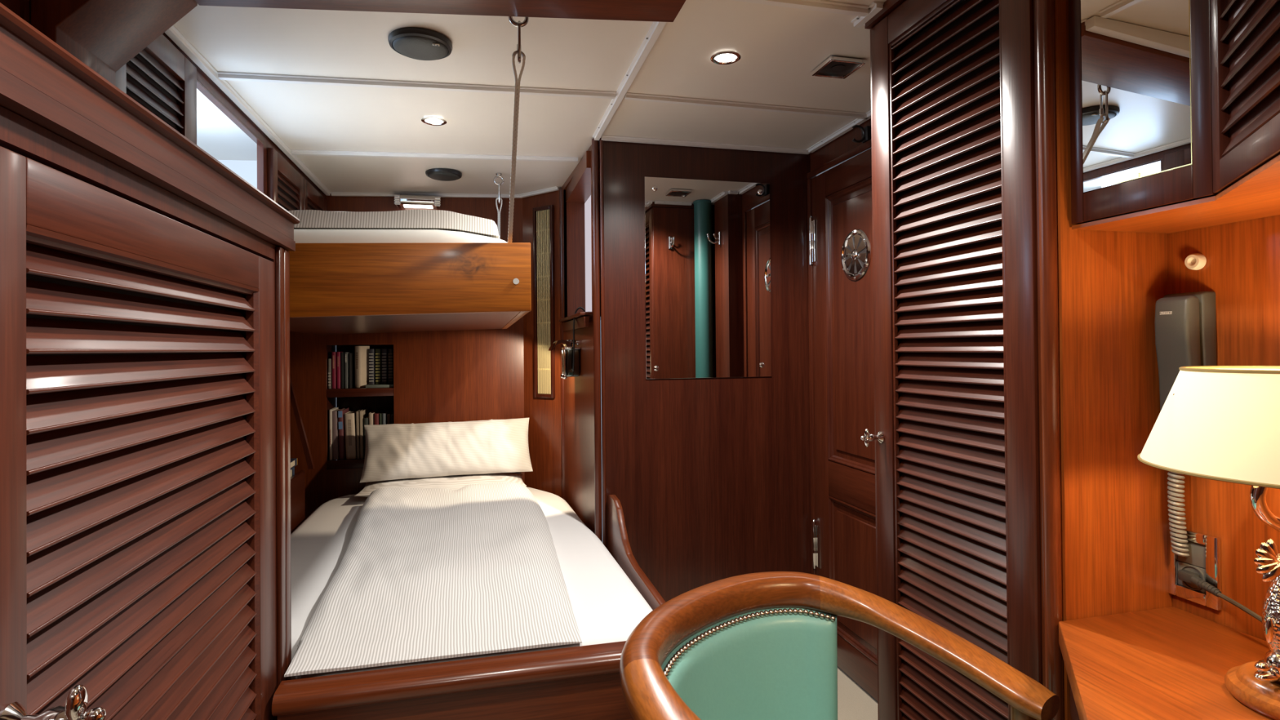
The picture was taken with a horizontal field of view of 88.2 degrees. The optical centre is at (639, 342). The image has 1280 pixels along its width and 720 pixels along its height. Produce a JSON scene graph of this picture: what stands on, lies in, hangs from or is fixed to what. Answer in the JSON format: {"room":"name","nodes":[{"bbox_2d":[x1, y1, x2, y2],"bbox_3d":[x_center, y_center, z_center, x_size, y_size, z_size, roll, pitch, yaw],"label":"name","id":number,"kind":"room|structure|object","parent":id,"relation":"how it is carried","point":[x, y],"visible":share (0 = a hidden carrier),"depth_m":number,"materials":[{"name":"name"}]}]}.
{"room":"ship cabin","nodes":[
{"label":"ship cabin","id":0,"kind":"room"},
{"bbox_2d":[0,0,324,198],"bbox_3d":[-0.921,-0.494,0.820,0.026,0.442,4.620,0,0,-14],"label":"wall","id":1,"kind":"structure","parent":0,"point":[21,8],"depth_m":1.89,"materials":[{"name":"brown wood"}]},
{"bbox_2d":[115,34,196,144],"bbox_3d":[-1.051,-0.475,1.427,0.018,0.409,0.402,0,0,-14],"label":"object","id":2,"kind":"object","parent":1,"relation":"attached to","point":[159,77],"visible":0.32,"depth_m":1.48,"materials":[{"name":"brown wood"}]},
{"bbox_2d":[196,79,263,193],"bbox_3d":[-1.375,-0.596,1.993,0.340,0.673,1.112,0,0,-14],"label":"window","id":3,"kind":"structure","parent":1,"relation":"in","point":[252,171],"depth_m":2.18,"materials":[{"name":"grey glass"}]},
{"bbox_2d":[164,25,331,195],"bbox_3d":[-1.222,-0.698,2.146,0.030,0.013,1.875,0,0,-14],"label":"trim","id":4,"kind":"structure","parent":1,"relation":"attached to","point":[172,33],"depth_m":1.89,"materials":[{"name":"white paint"}]},
{"bbox_2d":[267,147,303,210],"bbox_3d":[-1.294,-0.504,2.422,0.018,0.308,0.400,0,0,-14],"label":"upper cabinet","id":5,"kind":"object","parent":1,"relation":"attached to","point":[285,184],"visible":0.48,"depth_m":2.37,"materials":[{"name":"brown wood"}]},
{"bbox_2d":[303,177,326,210],"bbox_3d":[-1.390,-0.500,2.816,0.018,0.308,0.400,0,0,-14],"label":"upper cabinet","id":6,"kind":"object","parent":1,"relation":"attached to","point":[313,199],"visible":0.28,"depth_m":2.76,"materials":[{"name":"brown wood"}]},
{"bbox_2d":[289,193,524,519],"bbox_3d":[-1.168,0.241,3.140,1.215,1.948,0.020,0,0,-14],"label":"wall","id":7,"kind":"structure","parent":0,"point":[464,375],"depth_m":3.16,"materials":[{"name":"red wood"}]},
{"bbox_2d":[326,344,394,469],"bbox_3d":[-1.339,0.299,3.212,0.333,0.615,0.238,0,0,-14],"label":"bookcase","id":8,"kind":"object","parent":7,"relation":"attached to","point":[380,399],"visible":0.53,"depth_m":3.17,"materials":[{"name":"brown wood"}]},
{"bbox_2d":[328,358,331,388],"bbox_3d":[-1.473,0.145,3.166,0.013,0.140,0.151,0,0,-14],"label":"book","id":9,"kind":"object","parent":8,"relation":"on","point":[329,359],"visible":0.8,"depth_m":3.09,"materials":[{"name":"beige paper"}]},
{"bbox_2d":[331,351,336,388],"bbox_3d":[-1.456,0.129,3.171,0.019,0.172,0.151,0,0,-14],"label":"book","id":10,"kind":"object","parent":8,"relation":"on","point":[333,353],"visible":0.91,"depth_m":3.10,"materials":[{"name":"red paper"}]},
{"bbox_2d":[328,407,338,460],"bbox_3d":[-1.466,0.431,3.161,0.012,0.235,0.151,0,0,-14],"label":"book","id":11,"kind":"object","parent":8,"relation":"on","point":[335,408],"visible":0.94,"depth_m":3.09,"materials":[{"name":"beige paper"}]},
{"bbox_2d":[332,408,342,459],"bbox_3d":[-1.450,0.435,3.170,0.028,0.228,0.150,0,0,-14],"label":"book","id":12,"kind":"object","parent":8,"relation":"on","point":[335,413],"visible":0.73,"depth_m":3.10,"materials":[{"name":"beige paper"}]},
{"bbox_2d":[336,351,342,388],"bbox_3d":[-1.436,0.129,3.176,0.018,0.172,0.151,0,0,-14],"label":"book","id":13,"kind":"object","parent":8,"relation":"on","point":[338,353],"visible":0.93,"depth_m":3.10,"materials":[{"name":"red paper"}]},
{"bbox_2d":[341,351,344,388],"bbox_3d":[-1.420,0.129,3.180,0.012,0.170,0.150,0,0,-14],"label":"book","id":14,"kind":"object","parent":8,"relation":"on","point":[343,353],"visible":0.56,"depth_m":3.11,"materials":[{"name":"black paper"}]},
{"bbox_2d":[337,408,348,459],"bbox_3d":[-1.424,0.433,3.175,0.026,0.230,0.151,0,0,-14],"label":"book","id":15,"kind":"object","parent":8,"relation":"on","point":[342,448],"visible":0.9,"depth_m":3.10,"materials":[{"name":"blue paper"}]},
{"bbox_2d":[344,351,353,388],"bbox_3d":[-1.404,0.129,3.184,0.017,0.170,0.151,0,0,-14],"label":"book","id":16,"kind":"object","parent":8,"relation":"on","point":[346,353],"visible":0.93,"depth_m":3.11,"materials":[{"name":"beige paper"}]},
{"bbox_2d":[344,411,356,459],"bbox_3d":[-1.385,0.441,3.185,0.052,0.216,0.151,0,0,-14],"label":"book","id":17,"kind":"object","parent":8,"relation":"on","point":[350,416],"visible":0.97,"depth_m":3.11,"materials":[{"name":"beige paper"}]},
{"bbox_2d":[348,353,355,388],"bbox_3d":[-1.387,0.132,3.188,0.012,0.165,0.150,0,0,-14],"label":"book","id":18,"kind":"object","parent":8,"relation":"on","point":[351,356],"visible":0.85,"depth_m":3.12,"materials":[{"name":"black paper"}]},
{"bbox_2d":[355,408,361,458],"bbox_3d":[-1.353,0.437,3.193,0.017,0.222,0.150,0,0,-14],"label":"book","id":19,"kind":"object","parent":8,"relation":"on","point":[357,428],"visible":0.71,"depth_m":3.12,"materials":[{"name":"beige paper"}]},
{"bbox_2d":[354,346,369,387],"bbox_3d":[-1.334,0.113,3.166,0.034,0.197,0.071,-1,0,14],"label":"book","id":20,"kind":"object","parent":8,"relation":"on","point":[362,364],"visible":0.99,"depth_m":3.14,"materials":[{"name":"beige paper"}]},
{"bbox_2d":[359,408,367,458],"bbox_3d":[-1.338,0.436,3.197,0.018,0.224,0.150,0,0,-14],"label":"book","id":21,"kind":"object","parent":8,"relation":"on","point":[362,413],"visible":0.75,"depth_m":3.13,"materials":[{"name":"beige paper"}]},
{"bbox_2d":[364,415,368,458],"bbox_3d":[-1.317,0.453,3.202,0.020,0.190,0.150,0,0,-14],"label":"book","id":22,"kind":"object","parent":8,"relation":"on","point":[366,419],"visible":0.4,"depth_m":3.13,"materials":[{"name":"beige paper"}]},
{"bbox_2d":[368,410,377,425],"bbox_3d":[-1.296,0.441,3.207,0.020,0.213,0.150,0,0,-14],"label":"book","id":23,"kind":"object","parent":8,"relation":"on","point":[371,414],"visible":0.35,"depth_m":3.14,"materials":[{"name":"beige paper"}]},
{"bbox_2d":[373,411,382,425],"bbox_3d":[-1.272,0.442,3.213,0.022,0.210,0.150,0,0,-14],"label":"book","id":24,"kind":"object","parent":8,"relation":"on","point":[376,415],"visible":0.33,"depth_m":3.14,"materials":[{"name":"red paper"}]},
{"bbox_2d":[365,383,393,387],"bbox_3d":[-1.255,0.206,3.211,0.125,0.014,0.162,0,0,-14],"label":"book","id":25,"kind":"object","parent":8,"relation":"on","point":[387,385],"visible":0.64,"depth_m":3.14,"materials":[{"name":"black paper"}]},
{"bbox_2d":[368,348,375,384],"bbox_3d":[-1.307,0.114,3.240,0.026,0.170,0.151,0,0,-14],"label":"book","id":26,"kind":"object","parent":25,"relation":"on","point":[371,351],"visible":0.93,"depth_m":3.17,"materials":[{"name":"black paper"}]},
{"bbox_2d":[374,348,381,384],"bbox_3d":[-1.279,0.114,3.247,0.026,0.170,0.151,0,0,-14],"label":"book","id":27,"kind":"object","parent":25,"relation":"on","point":[377,351],"visible":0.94,"depth_m":3.18,"materials":[{"name":"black paper"}]},
{"bbox_2d":[381,348,387,384],"bbox_3d":[-1.251,0.114,3.254,0.026,0.170,0.151,0,0,-14],"label":"book","id":28,"kind":"object","parent":25,"relation":"on","point":[384,351],"visible":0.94,"depth_m":3.18,"materials":[{"name":"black paper"}]},
{"bbox_2d":[387,348,393,383],"bbox_3d":[-1.223,0.114,3.261,0.026,0.170,0.151,0,0,-14],"label":"book","id":29,"kind":"object","parent":25,"relation":"on","point":[390,351],"visible":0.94,"depth_m":3.19,"materials":[{"name":"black paper"}]},
{"bbox_2d":[379,410,386,424],"bbox_3d":[-1.254,0.442,3.217,0.010,0.210,0.150,0,0,-14],"label":"book","id":30,"kind":"object","parent":8,"relation":"on","point":[380,413],"visible":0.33,"depth_m":3.15,"materials":[{"name":"beige paper"}]},
{"bbox_2d":[382,410,390,424],"bbox_3d":[-1.238,0.442,3.221,0.019,0.210,0.150,0,0,-14],"label":"book","id":31,"kind":"object","parent":8,"relation":"on","point":[384,414],"visible":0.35,"depth_m":3.15,"materials":[{"name":"beige paper"}]},
{"bbox_2d":[386,411,394,424],"bbox_3d":[-1.219,0.444,3.226,0.015,0.207,0.150,0,0,-14],"label":"book","id":32,"kind":"object","parent":8,"relation":"on","point":[388,415],"visible":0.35,"depth_m":3.15,"materials":[{"name":"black paper"}]},
{"bbox_2d":[391,412,394,423],"bbox_3d":[-1.202,0.444,3.230,0.016,0.205,0.150,0,0,-14],"label":"book","id":33,"kind":"object","parent":8,"relation":"on","point":[393,413],"visible":0.19,"depth_m":3.16,"materials":[{"name":"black paper"}]},
{"bbox_2d":[394,194,441,208],"bbox_3d":[-1.051,-0.671,3.126,0.208,0.054,0.077,0,0,-14],"label":"wall lamp","id":34,"kind":"object","parent":7,"relation":"attached to","point":[411,201],"visible":1,"depth_m":3.10,"materials":[{"name":"silver metal"}]},
{"bbox_2d":[403,204,432,208],"bbox_3d":[-1.050,-0.646,3.128,0.130,0.004,0.038,0,0,-14],"label":"diffuser","id":35,"kind":"object","parent":34,"relation":"attached to","point":[404,206],"depth_m":3.12,"materials":[{"name":"white plastic"}]},
{"bbox_2d":[331,191,521,198],"bbox_3d":[-1.007,-0.708,3.164,0.872,0.043,0.030,0,0,-14],"label":"trim","id":36,"kind":"structure","parent":7,"relation":"attached to","point":[333,193],"depth_m":3.15,"materials":[{"name":"white wood"}]},
{"bbox_2d":[522,187,561,497],"bbox_3d":[-0.467,0.235,3.216,0.248,1.949,0.021,-1,-1,33],"label":"wall","id":37,"kind":"structure","parent":0,"point":[544,414],"depth_m":3.21,"materials":[{"name":"red wood"}]},
{"bbox_2d":[519,186,560,198],"bbox_3d":[-0.487,-0.729,3.196,0.244,0.019,0.030,-1,-1,33],"label":"trim","id":38,"kind":"structure","parent":37,"relation":"attached to","point":[553,188],"depth_m":3.19,"materials":[{"name":"white metal"}]},
{"bbox_2d":[532,204,555,398],"bbox_3d":[-0.465,-0.198,3.192,0.125,0.925,0.015,-1,-1,33],"label":"air vent","id":39,"kind":"object","parent":37,"relation":"in","point":[543,216],"visible":0.99,"depth_m":3.19,"materials":[{"name":"brown wood"}]},
{"bbox_2d":[173,0,964,194],"bbox_3d":[-0.130,-0.758,1.144,2.600,0.103,4.970,0,0,-14],"label":"ceiling","id":40,"kind":"structure","parent":0,"point":[780,48],"depth_m":1.90,"materials":[{"name":"paint"}]},
{"bbox_2d":[30,0,685,86],"bbox_3d":[-0.442,-0.516,1.253,1.118,0.476,0.206,0,0,-14],"label":"beam","id":41,"kind":"structure","parent":40,"relation":"attached to","point":[104,35],"depth_m":1.23,"materials":[{"name":"red wood"}]},
{"bbox_2d":[217,71,616,98],"bbox_3d":[-0.592,-0.725,1.865,1.064,0.049,0.030,0,0,-14],"label":"trim","id":42,"kind":"structure","parent":40,"relation":"attached to","point":[232,76],"depth_m":1.84,"materials":[{"name":"white wood"}]},
{"bbox_2d":[387,26,452,60],"bbox_3d":[-0.534,-0.721,1.606,0.149,0.023,0.149,0,0,-14],"label":"ceiling speaker","id":43,"kind":"object","parent":40,"relation":"attached to","point":[416,43],"visible":1,"depth_m":1.57,"materials":[{"name":"black plastic"}]},
{"bbox_2d":[392,35,448,60],"bbox_3d":[-0.534,-0.716,1.606,0.131,0.012,0.131,0,0,-14],"label":"grille","id":44,"kind":"object","parent":43,"relation":"attached to","point":[416,47],"depth_m":1.59,"materials":[{"name":"grey plastic"}]},
{"bbox_2d":[421,116,446,125],"bbox_3d":[-0.674,-0.725,2.159,0.080,0.004,0.080,0,0,-14],"label":"recessed light","id":45,"kind":"object","parent":40,"relation":"in","point":[433,121],"visible":1,"depth_m":2.16,"materials":[{"name":"silver metal"}]},
{"bbox_2d":[291,149,577,162],"bbox_3d":[-0.762,-0.718,2.539,1.052,0.049,0.030,0,0,-14],"label":"trim","id":46,"kind":"structure","parent":40,"relation":"attached to","point":[294,152],"depth_m":2.52,"materials":[{"name":"white wood"}]},
{"bbox_2d":[425,168,462,181],"bbox_3d":[-0.831,-0.709,2.795,0.149,0.023,0.149,0,0,-14],"label":"ceiling speaker","id":47,"kind":"object","parent":40,"relation":"attached to","point":[438,174],"visible":1,"depth_m":2.76,"materials":[{"name":"black plastic"}]},
{"bbox_2d":[427,172,459,181],"bbox_3d":[-0.831,-0.703,2.795,0.131,0.012,0.131,0,0,-14],"label":"grille","id":48,"kind":"object","parent":47,"relation":"attached to","point":[444,176],"depth_m":2.77,"materials":[{"name":"grey plastic"}]},
{"bbox_2d":[493,173,504,185],"bbox_3d":[-0.608,-0.704,2.844,0.042,0.052,0.026,-1,0,14],"label":"bolt","id":49,"kind":"object","parent":40,"relation":"attached to","point":[499,175],"visible":1,"depth_m":2.84,"materials":[{"name":"silver metal"}]},
{"bbox_2d":[495,182,502,239],"bbox_3d":[-0.607,-0.472,2.846,0.030,0.439,0.030,0,0,-14],"label":"strap","id":50,"kind":"object","parent":49,"relation":"hanging from","point":[499,197],"visible":0.59,"depth_m":2.84,"materials":[{"name":"silver metal"}]},
{"bbox_2d":[507,16,528,26],"bbox_3d":[-0.266,-0.718,1.447,0.042,0.052,0.026,-1,0,14],"label":"bolt","id":51,"kind":"object","parent":40,"relation":"attached to","point":[526,20],"visible":0.36,"depth_m":1.44,"materials":[{"name":"silver metal"}]},
{"bbox_2d":[507,20,525,242],"bbox_3d":[-0.298,-0.467,1.582,0.031,0.474,0.304,0,0,-14],"label":"strap","id":52,"kind":"object","parent":51,"relation":"hanging from","point":[518,51],"visible":0.94,"depth_m":1.52,"materials":[{"name":"silver metal"}]},
{"bbox_2d":[288,242,531,334],"bbox_3d":[-0.856,-0.146,2.333,0.815,0.200,1.544,0,0,-14],"label":"bunk","id":53,"kind":"object","parent":52,"relation":"hanging from","point":[335,288],"visible":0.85,"depth_m":1.63,"materials":[{"name":"brown wood"}]},
{"bbox_2d":[293,229,506,243],"bbox_3d":[-0.871,-0.175,2.335,0.783,0.218,1.494,0,0,-14],"label":"mattress","id":54,"kind":"object","parent":53,"relation":"on","point":[300,236],"visible":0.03,"depth_m":1.64,"materials":[{"name":"white fabric"}]},
{"bbox_2d":[288,209,499,239],"bbox_3d":[-0.865,-0.310,2.219,0.735,0.081,1.185,0,0,-14],"label":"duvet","id":55,"kind":"object","parent":54,"relation":"on","point":[440,220],"visible":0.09,"depth_m":1.68,"materials":[{"name":"white fabric"}]},
{"bbox_2d":[592,21,666,140],"bbox_3d":[-0.025,-0.748,1.852,0.030,0.013,1.125,0,0,-14],"label":"trim","id":56,"kind":"structure","parent":40,"relation":"attached to","point":[656,28],"depth_m":1.83,"materials":[{"name":"white wood"}]},
{"bbox_2d":[710,50,741,64],"bbox_3d":[0.227,-0.755,1.749,0.080,0.004,0.080,0,0,-14],"label":"recessed light","id":57,"kind":"object","parent":40,"relation":"in","point":[723,57],"visible":1,"depth_m":1.75,"materials":[{"name":"silver metal"}]},
{"bbox_2d":[624,92,868,119],"bbox_3d":[0.356,-0.750,2.096,0.824,0.013,0.030,0,0,-14],"label":"trim","id":58,"kind":"structure","parent":40,"relation":"attached to","point":[633,96],"depth_m":2.08,"materials":[{"name":"white metal"}]},
{"bbox_2d":[731,0,868,17],"bbox_3d":[0.309,-0.754,1.457,0.429,0.013,0.030,0,0,-14],"label":"trim","id":59,"kind":"structure","parent":40,"relation":"attached to","point":[824,6],"depth_m":1.47,"materials":[{"name":"white wood"}]},
{"bbox_2d":[811,56,865,79],"bbox_3d":[0.541,-0.752,1.804,0.104,0.012,0.104,0,0,-14],"label":"ceiling vent","id":60,"kind":"object","parent":40,"relation":"in","point":[836,67],"visible":1,"depth_m":1.80,"materials":[{"name":"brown metal"}]},
{"bbox_2d":[851,1,884,27],"bbox_3d":[0.525,-0.756,1.521,0.030,0.013,0.092,0,0,-14],"label":"trim","id":61,"kind":"structure","parent":40,"relation":"attached to","point":[874,7],"depth_m":1.51,"materials":[{"name":"white wood"}]},
{"bbox_2d":[561,144,600,533],"bbox_3d":[-0.224,0.229,2.794,0.114,1.949,0.760,0,0,-14],"label":"wall","id":62,"kind":"structure","parent":0,"point":[579,416],"depth_m":2.85,"materials":[{"name":"red wood"}]},
{"bbox_2d":[559,188,564,499],"bbox_3d":[-0.362,0.238,3.129,0.028,1.940,0.028,0,0,-14],"label":"trim","id":63,"kind":"structure","parent":62,"relation":"attached to","point":[560,189],"depth_m":3.12,"materials":[{"name":"brown wood"}]},
{"bbox_2d":[548,306,585,379],"bbox_3d":[-0.301,0.002,2.722,0.138,0.294,0.161,0,0,-14],"label":"wall lamp","id":64,"kind":"object","parent":62,"relation":"attached to","point":[570,354],"visible":0.94,"depth_m":2.70,"materials":[{"name":"silver metal"}]},
{"bbox_2d":[548,339,572,351],"bbox_3d":[-0.332,0.009,2.744,0.089,0.045,0.090,0,0,-14],"label":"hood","id":65,"kind":"object","parent":64,"relation":"attached to","point":[567,344],"depth_m":2.71,"materials":[{"name":"silver metal"}]},
{"bbox_2d":[559,195,592,331],"bbox_3d":[-0.241,-0.359,2.801,0.135,0.602,0.670,0,0,-14],"label":"window","id":66,"kind":"structure","parent":62,"relation":"in","point":[581,321],"depth_m":2.98,"materials":[{"name":"grey"}]},
{"bbox_2d":[591,137,606,547],"bbox_3d":[-0.148,0.228,2.402,0.046,1.945,0.027,-1,-1,40],"label":"trim","id":67,"kind":"structure","parent":62,"relation":"attached to","point":[599,412],"depth_m":2.40,"materials":[{"name":"brown wood"}]},
{"bbox_2d":[599,140,811,601],"bbox_3d":[0.281,0.223,2.514,0.865,1.949,0.025,0,0,-14],"label":"wall","id":68,"kind":"structure","parent":0,"point":[710,477],"depth_m":2.49,"materials":[{"name":"brown wood"}]},
{"bbox_2d":[600,134,809,154],"bbox_3d":[0.261,-0.746,2.490,0.826,0.013,0.030,0,0,-14],"label":"trim","id":69,"kind":"structure","parent":68,"relation":"attached to","point":[607,138],"depth_m":2.48,"materials":[{"name":"white metal"}]},
{"bbox_2d":[644,176,771,378],"bbox_3d":[0.263,-0.243,2.494,0.500,0.748,0.012,0,0,-14],"label":"mirror glass","id":70,"kind":"object","parent":68,"relation":"attached to","point":[708,242],"visible":1,"depth_m":2.49,"materials":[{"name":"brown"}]},
{"bbox_2d":[810,118,871,171],"bbox_3d":[0.776,0.216,2.258,0.025,1.949,0.704,0,0,-14],"label":"wall","id":71,"kind":"structure","parent":0,"point":[841,145],"depth_m":2.41,"materials":[{"name":"brown wood"}]},
{"bbox_2d":[806,110,871,152],"bbox_3d":[0.742,-0.752,2.252,0.030,0.013,0.660,0,0,-14],"label":"trim","id":72,"kind":"structure","parent":71,"relation":"attached to","point":[846,128],"depth_m":2.36,"materials":[{"name":"white metal"}]},
{"bbox_2d":[807,139,877,701],"bbox_3d":[0.751,0.260,2.277,0.064,1.862,0.650,0,0,-14],"label":"door","id":73,"kind":"structure","parent":71,"relation":"in","point":[840,221],"depth_m":2.36,"materials":[{"name":"brown wood"}]},
{"bbox_2d":[852,124,871,142],"bbox_3d":[0.737,-0.698,2.207,0.061,0.060,0.035,0,0,-14],"label":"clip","id":74,"kind":"object","parent":71,"relation":"attached to","point":[865,131],"visible":0.88,"depth_m":2.20,"materials":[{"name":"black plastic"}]},
{"bbox_2d":[837,666,878,719],"bbox_3d":[-0.113,1.210,1.129,2.600,0.040,4.970,0,0,-14],"label":"floor","id":75,"kind":"structure","parent":0,"point":[854,702],"depth_m":2.19,"materials":[{"name":"beige carpet"}]},
{"bbox_2d":[0,2,300,719],"bbox_3d":[-0.526,0.451,0.007,0.375,1.468,2.852,0,0,-14],"label":"cabinet","id":76,"kind":"object","parent":75,"relation":"on","point":[145,415],"visible":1,"depth_m":0.80,"materials":[{"name":"brown wood"}]},
{"bbox_2d":[271,494,666,719],"bbox_3d":[-0.655,0.874,2.245,1.160,0.660,1.910,0,0,-14],"label":"frame","id":77,"kind":"object","parent":75,"relation":"on","point":[583,682],"visible":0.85,"depth_m":1.38,"materials":[{"name":"red wood"}]},
{"bbox_2d":[290,486,653,679],"bbox_3d":[-0.676,0.794,2.276,1.124,0.235,1.833,0,0,-14],"label":"mattress","id":78,"kind":"object","parent":77,"relation":"on","point":[607,606],"visible":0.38,"depth_m":1.93,"materials":[{"name":"white fabric"}]},
{"bbox_2d":[284,482,582,676],"bbox_3d":[-0.629,0.631,2.127,0.708,0.086,1.528,0,0,-14],"label":"duvet","id":79,"kind":"object","parent":78,"relation":"on","point":[422,574],"visible":1,"depth_m":1.68,"materials":[{"name":"white fabric"}]},
{"bbox_2d":[354,472,526,497],"bbox_3d":[-0.888,0.643,3.006,0.720,0.069,0.290,0,0,-14],"label":"pillow","id":80,"kind":"object","parent":78,"relation":"on","point":[451,482],"visible":0.5,"depth_m":2.95,"materials":[{"name":"white fabric"}]},
{"bbox_2d":[360,417,533,482],"bbox_3d":[-0.887,0.490,3.067,0.759,0.245,0.200,0,0,-14],"label":"pillow","id":81,"kind":"object","parent":80,"relation":"on","point":[393,451],"visible":1,"depth_m":3.02,"materials":[{"name":"white fabric"}]},
{"bbox_2d":[619,571,1059,719],"bbox_3d":[0.273,0.803,0.965,0.618,0.768,0.524,0,-1,-44],"label":"chair","id":82,"kind":"object","parent":75,"relation":"on","point":[758,646],"visible":1,"depth_m":1.12,"materials":[{"name":"brown wood"}]},
{"bbox_2d":[860,0,1172,719],"bbox_3d":[0.692,0.210,1.321,0.292,1.949,0.502,0,0,-14],"label":"locker","id":83,"kind":"object","parent":75,"relation":"on","point":[1017,397],"visible":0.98,"depth_m":1.19,"materials":[{"name":"brown wood"}]},
{"bbox_2d":[1058,606,1273,719],"bbox_3d":[0.736,0.807,0.438,0.627,0.740,1.217,0,0,-14],"label":"desk","id":84,"kind":"object","parent":75,"relation":"on","point":[1172,663],"visible":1,"depth_m":0.91,"materials":[{"name":"brown wood"}]},
{"bbox_2d":[1137,365,1279,719],"bbox_3d":[0.786,0.235,0.849,0.320,0.409,0.423,0,0,-14],"label":"table lamp","id":85,"kind":"object","parent":84,"relation":"on","point":[1218,423],"visible":1,"depth_m":0.78,"materials":[{"name":"beige fabric"}]},
{"bbox_2d":[1166,214,1279,640],"bbox_3d":[1.105,0.198,0.288,0.020,1.949,2.640,0,0,-14],"label":"wall","id":86,"kind":"structure","parent":0,"point":[1242,267],"depth_m":1.01,"materials":[{"name":"brown wood"}]},
{"bbox_2d":[1068,0,1279,233],"bbox_3d":[0.717,-0.475,0.793,0.479,0.580,0.540,0,0,-14],"label":"upper cabinet","id":87,"kind":"object","parent":86,"relation":"attached to","point":[1175,104],"visible":1,"depth_m":0.91,"materials":[{"name":"brown wood"}]},
{"bbox_2d":[1154,291,1217,556],"bbox_3d":[0.872,0.133,1.061,0.062,0.429,0.065,0,0,-14],"label":"telephone","id":88,"kind":"object","parent":86,"relation":"attached to","point":[1185,323],"visible":0.68,"depth_m":1.05,"materials":[{"name":"grey plastic"}]},
{"bbox_2d":[1167,524,1222,610],"bbox_3d":[0.898,0.363,1.074,0.009,0.114,0.082,0,0,-14],"label":"wall socket","id":89,"kind":"object","parent":86,"relation":"attached to","point":[1204,552],"visible":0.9,"depth_m":1.06,"materials":[{"name":"silver metal"}]},
{"bbox_2d":[1184,253,1206,270],"bbox_3d":[0.896,-0.132,1.066,0.012,0.027,0.027,0,0,-14],"label":"bumper cover","id":90,"kind":"object","parent":86,"relation":"attached to","point":[1196,261],"visible":1,"depth_m":1.06,"materials":[{"name":"beige"}]},
{"bbox_3d":[-1.396,0.476,2.151,0.300,1.467,1.790,0,0,-14],"label":"wall","id":91,"kind":"structure","parent":0,"visible":0},
{"bbox_2d":[290,470,305,533],"bbox_3d":[-1.345,0.812,1.999,0.280,0.590,1.396,0,0,-14],"label":"shelf","id":92,"kind":"object","parent":91,"relation":"attached to","point":[297,481],"visible":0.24,"depth_m":2.60,"materials":[{"name":"brown wood"}]},
{"bbox_2d":[290,466,294,477],"bbox_3d":[-1.442,0.516,2.505,0.179,0.039,0.241,0,0,-14],"label":"book","id":93,"kind":"object","parent":92,"relation":"on","point":[292,470],"visible":0.13,"depth_m":2.62,"materials":[{"name":"beige paper"}]},
{"bbox_2d":[290,457,297,468],"bbox_3d":[-1.450,0.482,2.537,0.179,0.028,0.266,0,0,-14],"label":"book","id":94,"kind":"object","parent":93,"relation":"on","point":[293,460],"visible":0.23,"depth_m":2.65,"materials":[{"name":"beige paper"}]},
{"bbox_2d":[289,375,315,469],"bbox_3d":[-1.444,0.325,2.797,0.115,0.420,0.025,0,0,-14],"label":"trim","id":95,"kind":"structure","parent":91,"relation":"attached to","point":[304,442],"depth_m":2.79,"materials":[{"name":"brown wood"}]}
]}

